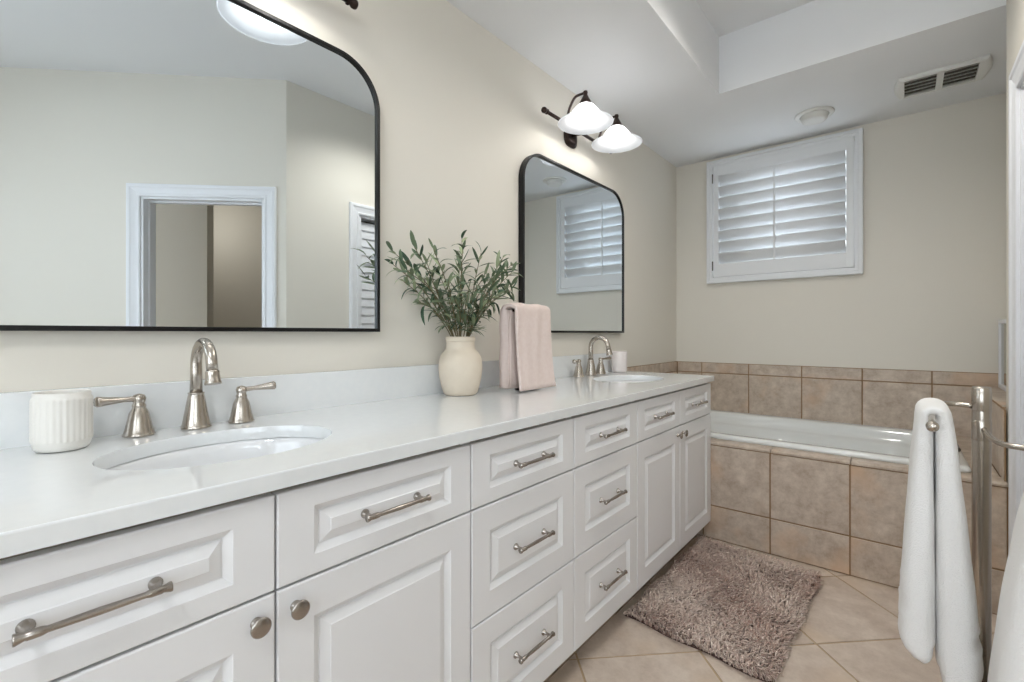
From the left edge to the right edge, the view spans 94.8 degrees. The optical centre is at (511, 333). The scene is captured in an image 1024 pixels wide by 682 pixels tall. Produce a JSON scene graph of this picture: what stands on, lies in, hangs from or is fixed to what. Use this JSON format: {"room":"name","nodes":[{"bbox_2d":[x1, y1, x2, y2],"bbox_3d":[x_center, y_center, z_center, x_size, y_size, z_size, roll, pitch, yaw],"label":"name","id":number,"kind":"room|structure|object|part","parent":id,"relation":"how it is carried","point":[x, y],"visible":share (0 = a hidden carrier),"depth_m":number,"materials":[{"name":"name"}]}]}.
{"room":"bathroom","nodes":[
{"label":"bathroom","id":0,"kind":"room"},
{"bbox_2d":[0,0,675,392],"bbox_3d":[-0.415,-0.312,1.828,0.120,2.920,5.576,0,0,40],"label":"wall","id":1,"kind":"structure","parent":0,"point":[461,114],"depth_m":1.87,"materials":[{"name":"beige paint"}]},
{"bbox_2d":[0,0,379,331],"bbox_3d":[-0.814,-0.462,1.232,0.030,0.912,1.078,0,0,40],"label":"mirror","id":2,"kind":"object","parent":1,"relation":"attached to","point":[166,165],"visible":1,"depth_m":1.19,"materials":[{"name":"black mirror"}]},
{"bbox_2d":[0,353,611,449],"bbox_3d":[-0.238,0.179,1.931,0.019,0.114,2.940,0,0,40],"label":"backsplash","id":3,"kind":"structure","parent":1,"relation":"attached to","point":[165,402],"depth_m":1.36,"materials":[{"name":"white stone"}]},
{"bbox_2d":[342,0,357,9],"bbox_3d":[-0.651,-1.087,1.188,0.336,0.184,0.703,0,0,40],"label":"vanity light","id":4,"kind":"object","parent":1,"relation":"attached to","point":[353,4],"visible":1,"depth_m":1.50,"materials":[{"name":"brown metal"}]},
{"bbox_2d":[519,154,623,332],"bbox_3d":[0.381,-0.450,2.663,0.030,0.894,1.053,0,0,40],"label":"mirror","id":5,"kind":"object","parent":1,"relation":"attached to","point":[571,224],"visible":0.99,"depth_m":2.58,"materials":[{"name":"black mirror"}]},
{"bbox_2d":[541,90,641,153],"bbox_3d":[0.451,-1.125,2.508,0.336,0.184,0.703,0,0,40],"label":"vanity light","id":6,"kind":"object","parent":1,"relation":"attached to","point":[585,118],"visible":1,"depth_m":2.46,"materials":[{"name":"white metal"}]},
{"bbox_3d":[0.349,-1.095,2.594,0.071,0.124,0.124,0,0,40],"label":"plate","id":7,"kind":"part","parent":6,"relation":"part of","materials":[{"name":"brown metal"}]},
{"bbox_3d":[0.326,-1.151,2.397,0.177,0.133,0.066,0,0,40],"label":"arm","id":8,"kind":"part","parent":6,"relation":"part of","materials":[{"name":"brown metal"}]},
{"bbox_3d":[0.368,-1.100,2.361,0.275,0.094,0.275,0,0,40],"label":"lamp shade","id":9,"kind":"part","parent":6,"relation":"part of","materials":[{"name":"white glass"}]},
{"bbox_3d":[0.368,-1.108,2.361,0.053,0.066,0.053,0,0,40],"label":"bulb","id":10,"kind":"part","parent":6,"relation":"part of","materials":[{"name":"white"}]},
{"bbox_3d":[0.538,-1.151,2.652,0.177,0.133,0.066,0,0,40],"label":"arm","id":11,"kind":"part","parent":6,"relation":"part of","materials":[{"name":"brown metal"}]},
{"bbox_3d":[0.581,-1.108,2.616,0.053,0.066,0.053,0,0,40],"label":"bulb","id":12,"kind":"part","parent":6,"relation":"part of","materials":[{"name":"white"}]},
{"bbox_3d":[0.581,-1.100,2.616,0.275,0.094,0.275,0,0,40],"label":"lamp shade","id":13,"kind":"part","parent":6,"relation":"part of","materials":[{"name":"white glass"}]},
{"bbox_2d":[627,361,676,373],"bbox_3d":[0.999,0.462,3.424,0.008,0.472,1.056,0,0,40],"label":"trim","id":14,"kind":"structure","parent":1,"relation":"attached to","point":[667,367],"depth_m":3.54,"materials":[{"name":"tile"}]},
{"bbox_2d":[446,0,1005,166],"bbox_3d":[1.668,-1.562,0.138,5.245,0.420,5.650,0,0,40],"label":"ceiling","id":15,"kind":"structure","parent":0,"point":[697,81],"depth_m":2.41,"materials":[{"name":"white paint"}]},
{"bbox_2d":[794,106,834,125],"bbox_3d":[1.864,-1.328,2.905,0.210,0.046,0.210,0,0,40],"label":"ceiling fixture","id":16,"kind":"object","parent":15,"relation":"attached to","point":[816,115],"visible":1,"depth_m":2.86,"materials":[{"name":"white"}]},
{"bbox_2d":[894,54,992,99],"bbox_3d":[2.265,-1.342,2.489,0.384,0.019,0.260,0,0,40],"label":"ceiling vent","id":17,"kind":"object","parent":15,"relation":"in","point":[976,69],"visible":1,"depth_m":2.47,"materials":[{"name":"white metal"}]},
{"bbox_2d":[546,535,996,681],"bbox_3d":[1.584,1.178,0.115,5.345,0.060,5.606,0,0,40],"label":"floor","id":18,"kind":"structure","parent":0,"point":[851,633],"depth_m":1.71,"materials":[{"name":"tile"}]},
{"bbox_2d":[0,443,469,681],"bbox_3d":[-0.621,0.707,0.991,0.627,0.880,0.950,0,0,40],"label":"base cabinet","id":19,"kind":"object","parent":18,"relation":"on","point":[360,575],"visible":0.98,"depth_m":0.81,"materials":[{"name":"white wood"}]},
{"bbox_3d":[-0.545,0.361,0.620,0.035,0.018,0.157,0,0,40],"label":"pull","id":20,"kind":"part","parent":19,"relation":"part of","materials":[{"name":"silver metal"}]},
{"bbox_3d":[-0.566,0.360,0.636,0.020,0.164,0.472,0,0,40],"label":"drawer","id":21,"kind":"part","parent":19,"relation":"part of","materials":[{"name":"white wood"}]},
{"bbox_3d":[-0.566,0.747,0.636,0.020,0.599,0.472,0,0,40],"label":"door","id":22,"kind":"part","parent":19,"relation":"part of","materials":[{"name":"white wood"}]},
{"bbox_3d":[-0.430,0.657,0.832,0.018,0.782,0.950,0,0,40],"label":"frame","id":23,"kind":"part","parent":19,"relation":"part of","materials":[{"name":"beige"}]},
{"bbox_3d":[-0.418,0.484,0.779,0.026,0.033,0.033,0,0,40],"label":"knob","id":24,"kind":"part","parent":19,"relation":"part of","materials":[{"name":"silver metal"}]},
{"bbox_3d":[-0.376,0.484,0.830,0.026,0.033,0.033,0,0,40],"label":"knob","id":25,"kind":"part","parent":19,"relation":"part of","materials":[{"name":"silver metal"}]},
{"bbox_2d":[0,353,713,558],"bbox_3d":[-0.011,0.194,1.741,0.610,0.144,2.940,0,0,40],"label":"countertop","id":26,"kind":"structure","parent":19,"relation":"on","point":[363,418],"depth_m":1.09,"materials":[{"name":"white stone"}]},
{"bbox_2d":[29,389,93,452],"bbox_3d":[-0.917,0.177,0.960,0.096,0.117,0.095,0,0,40],"label":"jar","id":27,"kind":"object","parent":26,"relation":"on","point":[59,420],"visible":1,"depth_m":0.93,"materials":[{"name":"white ceramic"}]},
{"bbox_2d":[93,338,275,437],"bbox_3d":[-0.754,0.123,1.141,0.169,0.224,0.384,0,0,40],"label":"faucet","id":28,"kind":"object","parent":26,"relation":"on","point":[196,415],"visible":0.99,"depth_m":1.15,"materials":[{"name":"silver metal"}]},
{"bbox_3d":[-0.880,0.149,1.055,0.023,0.023,0.089,0,0,26],"label":"lever","id":29,"kind":"part","parent":28,"relation":"part of","materials":[{"name":"silver metal"}]},
{"bbox_3d":[-0.863,0.187,1.090,0.062,0.096,0.062,0,0,40],"label":"handle","id":30,"kind":"part","parent":28,"relation":"part of","materials":[{"name":"silver metal"}]},
{"bbox_3d":[-0.750,0.123,1.145,0.169,0.224,0.066,0,0,40],"label":"spout","id":31,"kind":"part","parent":28,"relation":"part of","materials":[{"name":"silver metal"}]},
{"bbox_3d":[-0.723,0.187,1.258,0.062,0.096,0.062,0,0,40],"label":"handle","id":32,"kind":"part","parent":28,"relation":"part of","materials":[{"name":"silver metal"}]},
{"bbox_3d":[-0.692,0.146,1.281,0.090,0.027,0.023,0,0,-35],"label":"lever","id":33,"kind":"part","parent":28,"relation":"part of","materials":[{"name":"silver metal"}]},
{"bbox_2d":[108,437,322,469],"bbox_3d":[-0.607,0.346,1.009,0.359,0.159,0.480,0,0,40],"label":"sink","id":34,"kind":"object","parent":26,"relation":"in","point":[252,448],"visible":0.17,"depth_m":1.13,"materials":[{"name":"white ceramic"}]},
{"bbox_2d":[438,336,481,395],"bbox_3d":[-0.199,0.124,1.820,0.169,0.224,0.169,0,0,40],"label":"vase","id":35,"kind":"object","parent":26,"relation":"on","point":[460,363],"visible":0.99,"depth_m":1.76,"materials":[{"name":"beige ceramic"}]},
{"bbox_2d":[384,230,522,336],"bbox_3d":[-0.164,-0.089,1.797,0.276,0.592,0.714,0,0,40],"label":"branches","id":36,"kind":"object","parent":35,"relation":"in","point":[461,316],"visible":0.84,"depth_m":1.76,"materials":[{"name":"green plant"}]},
{"bbox_2d":[572,335,612,376],"bbox_3d":[0.479,0.123,2.618,0.169,0.224,0.405,0,0,40],"label":"faucet","id":37,"kind":"object","parent":26,"relation":"on","point":[590,369],"visible":1,"depth_m":2.63,"materials":[{"name":"silver metal"}]},
{"bbox_3d":[0.362,0.187,2.559,0.062,0.096,0.062,0,0,40],"label":"handle","id":38,"kind":"part","parent":37,"relation":"part of","materials":[{"name":"silver metal"}]},
{"bbox_3d":[0.484,0.123,2.624,0.169,0.224,0.066,0,0,40],"label":"spout","id":39,"kind":"part","parent":37,"relation":"part of","materials":[{"name":"silver metal"}]},
{"bbox_3d":[0.516,0.187,2.743,0.062,0.096,0.062,0,0,40],"label":"handle","id":40,"kind":"part","parent":37,"relation":"part of","materials":[{"name":"silver metal"}]},
{"bbox_2d":[612,351,626,371],"bbox_3d":[0.656,0.172,2.878,0.091,0.126,0.091,0,0,40],"label":"tumbler","id":41,"kind":"object","parent":26,"relation":"on","point":[619,358],"visible":0.99,"depth_m":2.84,"materials":[{"name":"white ceramic"}]},
{"bbox_2d":[604,380,650,381],"bbox_3d":[0.609,0.346,2.467,0.363,0.159,0.495,0,0,40],"label":"sink","id":42,"kind":"object","parent":26,"relation":"in","point":[617,380],"visible":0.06,"depth_m":2.66,"materials":[{"name":"white ceramic"}]},
{"bbox_3d":[0.049,0.069,1.983,0.081,0.332,0.192,0,0,40],"label":"towel holder","id":43,"kind":"object","parent":26,"relation":"on","visible":0},
{"bbox_2d":[499,303,555,391],"bbox_3d":[0.061,0.053,1.986,0.133,0.359,0.255,0,0,40],"label":"towel","id":44,"kind":"object","parent":43,"relation":"hanging from","point":[525,355],"visible":1,"depth_m":1.92,"materials":[{"name":"pink fabric"}]},
{"bbox_3d":[-0.262,0.360,1.001,0.020,0.164,0.472,0,0,40],"label":"drawer","id":45,"kind":"part","parent":19,"relation":"part of","materials":[{"name":"white wood"}]},
{"bbox_3d":[-0.262,0.747,1.001,0.020,0.599,0.472,0,0,40],"label":"door","id":46,"kind":"part","parent":19,"relation":"part of","materials":[{"name":"white wood"}]},
{"bbox_3d":[-0.240,0.361,0.985,0.035,0.018,0.157,0,0,40],"label":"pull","id":47,"kind":"part","parent":19,"relation":"part of","materials":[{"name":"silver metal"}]},
{"bbox_2d":[465,417,573,681],"bbox_3d":[-0.163,0.707,1.540,0.627,0.880,0.476,0,0,40],"label":"base cabinet","id":48,"kind":"object","parent":18,"relation":"on","point":[521,511],"visible":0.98,"depth_m":1.34,"materials":[{"name":"white wood"}]},
{"bbox_3d":[0.027,0.657,1.381,0.018,0.782,0.476,0,0,40],"label":"frame","id":49,"kind":"part","parent":48,"relation":"part of","materials":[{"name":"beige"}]},
{"bbox_3d":[0.044,0.360,1.367,0.020,0.164,0.473,0,0,40],"label":"drawer","id":50,"kind":"part","parent":48,"relation":"part of","materials":[{"name":"white wood"}]},
{"bbox_3d":[0.044,0.593,1.367,0.020,0.292,0.473,0,0,40],"label":"drawer","id":51,"kind":"part","parent":48,"relation":"part of","materials":[{"name":"white wood"}]},
{"bbox_3d":[0.044,0.894,1.367,0.020,0.304,0.473,0,0,40],"label":"drawer","id":52,"kind":"part","parent":48,"relation":"part of","materials":[{"name":"white wood"}]},
{"bbox_3d":[0.065,0.895,1.351,0.035,0.018,0.157,0,0,40],"label":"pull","id":53,"kind":"part","parent":48,"relation":"part of","materials":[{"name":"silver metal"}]},
{"bbox_3d":[0.065,0.594,1.351,0.035,0.018,0.157,0,0,40],"label":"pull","id":54,"kind":"part","parent":48,"relation":"part of","materials":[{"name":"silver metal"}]},
{"bbox_3d":[0.065,0.361,1.351,0.035,0.018,0.157,0,0,40],"label":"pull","id":55,"kind":"part","parent":48,"relation":"part of","materials":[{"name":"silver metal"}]},
{"bbox_2d":[555,401,636,672],"bbox_3d":[0.142,0.707,1.905,0.627,0.880,0.474,0,0,40],"label":"base cabinet","id":56,"kind":"object","parent":18,"relation":"on","point":[605,448],"visible":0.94,"depth_m":1.70,"materials":[{"name":"white wood"}]},
{"bbox_3d":[0.332,0.657,1.746,0.018,0.782,0.474,0,0,40],"label":"frame","id":57,"kind":"part","parent":56,"relation":"part of","materials":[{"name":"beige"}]},
{"bbox_3d":[0.349,0.360,1.733,0.020,0.164,0.470,0,0,40],"label":"drawer","id":58,"kind":"part","parent":56,"relation":"part of","materials":[{"name":"white wood"}]},
{"bbox_3d":[0.349,0.894,1.733,0.020,0.304,0.470,0,0,40],"label":"drawer","id":59,"kind":"part","parent":56,"relation":"part of","materials":[{"name":"white wood"}]},
{"bbox_3d":[0.349,0.593,1.733,0.020,0.292,0.470,0,0,40],"label":"drawer","id":60,"kind":"part","parent":56,"relation":"part of","materials":[{"name":"white wood"}]},
{"bbox_3d":[0.370,0.895,1.717,0.035,0.018,0.157,0,0,40],"label":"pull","id":61,"kind":"part","parent":56,"relation":"part of","materials":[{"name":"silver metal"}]},
{"bbox_3d":[0.370,0.594,1.717,0.035,0.018,0.157,0,0,40],"label":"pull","id":62,"kind":"part","parent":56,"relation":"part of","materials":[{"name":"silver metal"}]},
{"bbox_3d":[0.370,0.361,1.717,0.035,0.018,0.157,0,0,40],"label":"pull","id":63,"kind":"part","parent":56,"relation":"part of","materials":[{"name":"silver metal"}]},
{"bbox_2d":[620,383,710,608],"bbox_3d":[0.595,0.707,2.448,0.627,0.880,0.940,0,0,40],"label":"base cabinet","id":64,"kind":"object","parent":18,"relation":"on","point":[673,443],"visible":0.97,"depth_m":2.20,"materials":[{"name":"white wood"}]},
{"bbox_3d":[0.651,0.360,2.095,0.020,0.164,0.466,0,0,40],"label":"drawer","id":65,"kind":"part","parent":64,"relation":"part of","materials":[{"name":"white wood"}]},
{"bbox_3d":[0.651,0.747,2.095,0.020,0.599,0.466,0,0,40],"label":"door","id":66,"kind":"part","parent":64,"relation":"part of","materials":[{"name":"white wood"}]},
{"bbox_3d":[0.673,0.361,2.080,0.035,0.018,0.157,0,0,40],"label":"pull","id":67,"kind":"part","parent":64,"relation":"part of","materials":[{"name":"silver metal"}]},
{"bbox_3d":[0.952,0.360,2.456,0.020,0.164,0.466,0,0,40],"label":"drawer","id":68,"kind":"part","parent":64,"relation":"part of","materials":[{"name":"white wood"}]},
{"bbox_3d":[0.952,0.747,2.456,0.020,0.599,0.466,0,0,40],"label":"door","id":69,"kind":"part","parent":64,"relation":"part of","materials":[{"name":"white wood"}]},
{"bbox_3d":[0.974,0.361,2.440,0.035,0.018,0.157,0,0,40],"label":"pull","id":70,"kind":"part","parent":64,"relation":"part of","materials":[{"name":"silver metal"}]},
{"bbox_2d":[623,535,823,681],"bbox_3d":[0.953,1.132,2.066,0.640,0.030,1.012,0,0,40],"label":"bath mat","id":71,"kind":"object","parent":18,"relation":"on","point":[743,609],"visible":1,"depth_m":1.96,"materials":[{"name":"brown fabric"}]},
{"bbox_2d":[925,386,1023,681],"bbox_3d":[1.192,0.649,1.180,0.244,0.995,0.667,0,0,40],"label":"towel stand","id":72,"kind":"object","parent":18,"relation":"on","point":[982,438],"visible":0.84,"depth_m":1.33,"materials":[{"name":"silver metal"}]},
{"bbox_2d":[898,398,983,681],"bbox_3d":[1.147,0.540,1.270,0.165,0.722,0.249,0,0,40],"label":"towel","id":73,"kind":"object","parent":72,"relation":"hanging from","point":[937,602],"visible":0.98,"depth_m":1.19,"materials":[{"name":"white fabric"}]},
{"bbox_3d":[1.141,0.217,1.266,0.433,0.033,0.084,0,0,-38],"label":"arm","id":74,"kind":"part","parent":72,"relation":"part of","materials":[{"name":"silver metal"}]},
{"bbox_3d":[1.343,0.642,1.347,0.041,0.980,0.041,0,0,40],"label":"post","id":75,"kind":"part","parent":72,"relation":"part of","materials":[{"name":"silver metal"}]},
{"bbox_3d":[1.214,0.280,1.084,0.071,0.029,0.549,0,0,28],"label":"arm","id":76,"kind":"part","parent":72,"relation":"part of","materials":[{"name":"silver metal"}]},
{"bbox_2d":[987,492,1023,681],"bbox_3d":[1.113,0.642,1.002,0.162,0.772,0.174,0,0,40],"label":"towel","id":77,"kind":"object","parent":72,"relation":"hanging from","point":[1006,664],"visible":1,"depth_m":0.99,"materials":[{"name":"white fabric"}]},
{"bbox_2d":[676,93,1005,372],"bbox_3d":[2.148,-0.312,3.256,1.987,2.920,0.140,0,0,40],"label":"wall","id":78,"kind":"structure","parent":0,"point":[929,294],"depth_m":2.95,"materials":[{"name":"beige paint"}]},
{"bbox_2d":[714,141,854,277],"bbox_3d":[1.966,-0.857,3.453,0.915,0.860,0.030,0,0,40],"label":"window","id":79,"kind":"structure","parent":78,"relation":"in","point":[854,141],"depth_m":3.16,"materials":[{"name":"white"}]},
{"bbox_2d":[707,128,862,283],"bbox_3d":[1.895,-0.854,3.355,0.974,0.940,0.075,0,0,41],"label":"window shutter","id":80,"kind":"object","parent":79,"relation":"attached to","point":[789,208],"visible":1,"depth_m":3.32,"materials":[{"name":"white wood"}]},
{"bbox_3d":[1.860,-0.850,3.342,0.012,0.649,0.010,0,0,40],"label":"tilt rod","id":81,"kind":"part","parent":80,"relation":"part of","materials":[{"name":"white wood"}]},
{"bbox_2d":[677,361,997,436],"bbox_3d":[2.055,0.687,3.237,1.867,0.922,0.008,0,0,40],"label":"tile backsplash","id":82,"kind":"structure","parent":78,"relation":"attached to","point":[864,396],"depth_m":3.14,"materials":[{"name":"tile"}]},
{"bbox_2d":[1006,0,1023,483],"bbox_3d":[1.645,-0.312,1.378,0.120,2.920,1.357,0,0,40],"label":"wall","id":83,"kind":"structure","parent":0,"point":[1014,9],"depth_m":1.92,"materials":[{"name":"beige paint"}]},
{"bbox_2d":[984,386,1005,408],"bbox_3d":[2.396,0.306,2.291,0.129,0.008,1.006,0,0,40],"label":"trim","id":84,"kind":"structure","parent":83,"relation":"attached to","point":[998,395],"depth_m":2.25,"materials":[{"name":"tile"}]},
{"bbox_2d":[998,319,1005,391],"bbox_3d":[2.570,0.113,2.437,0.030,0.374,0.435,0,0,40],"label":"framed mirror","id":85,"kind":"object","parent":84,"relation":"on","point":[1001,323],"visible":0.35,"depth_m":2.56,"materials":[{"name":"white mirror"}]},
{"bbox_3d":[2.572,0.113,2.435,0.016,0.338,0.399,0,0,40],"label":"glass","id":86,"kind":"part","parent":85,"relation":"part of","materials":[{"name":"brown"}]},
{"bbox_2d":[992,401,1005,481],"bbox_3d":[2.336,0.529,2.314,0.008,0.438,1.047,0,0,40],"label":"trim","id":87,"kind":"structure","parent":83,"relation":"attached to","point":[998,413],"depth_m":1.99,"materials":[{"name":"tile"}]},
{"bbox_2d":[1008,40,1023,552],"bbox_3d":[1.706,0.091,1.470,0.141,2.113,0.663,0,0,40],"label":"door","id":88,"kind":"structure","parent":83,"relation":"in","point":[1016,77],"depth_m":1.71,"materials":[{"name":"white wood"}]},
{"bbox_3d":[1.672,0.885,2.863,1.741,0.526,1.053,0,0,40],"label":"wall","id":89,"kind":"structure","parent":0,"visible":0},
{"bbox_2d":[710,410,970,472],"bbox_3d":[1.665,0.754,2.909,1.610,0.477,0.988,0,0,40],"label":"bathtub","id":90,"kind":"object","parent":89,"relation":"on","point":[878,443],"visible":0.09,"depth_m":3.00,"materials":[{"name":"white ceramic"}]},
{"bbox_2d":[697,444,1007,614],"bbox_3d":[1.345,0.884,2.445,1.704,0.524,0.008,0,0,40],"label":"tiled bathtub surround","id":91,"kind":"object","parent":89,"relation":"attached to","point":[848,519],"depth_m":2.30,"materials":[{"name":"tile"}]},
{"bbox_2d":[711,436,1007,486],"bbox_3d":[1.668,0.611,2.859,1.735,0.019,1.064,0,0,40],"label":"trim","id":92,"kind":"structure","parent":89,"relation":"on","point":[965,443],"depth_m":2.32,"materials":[{"name":"stone"}]}
]}

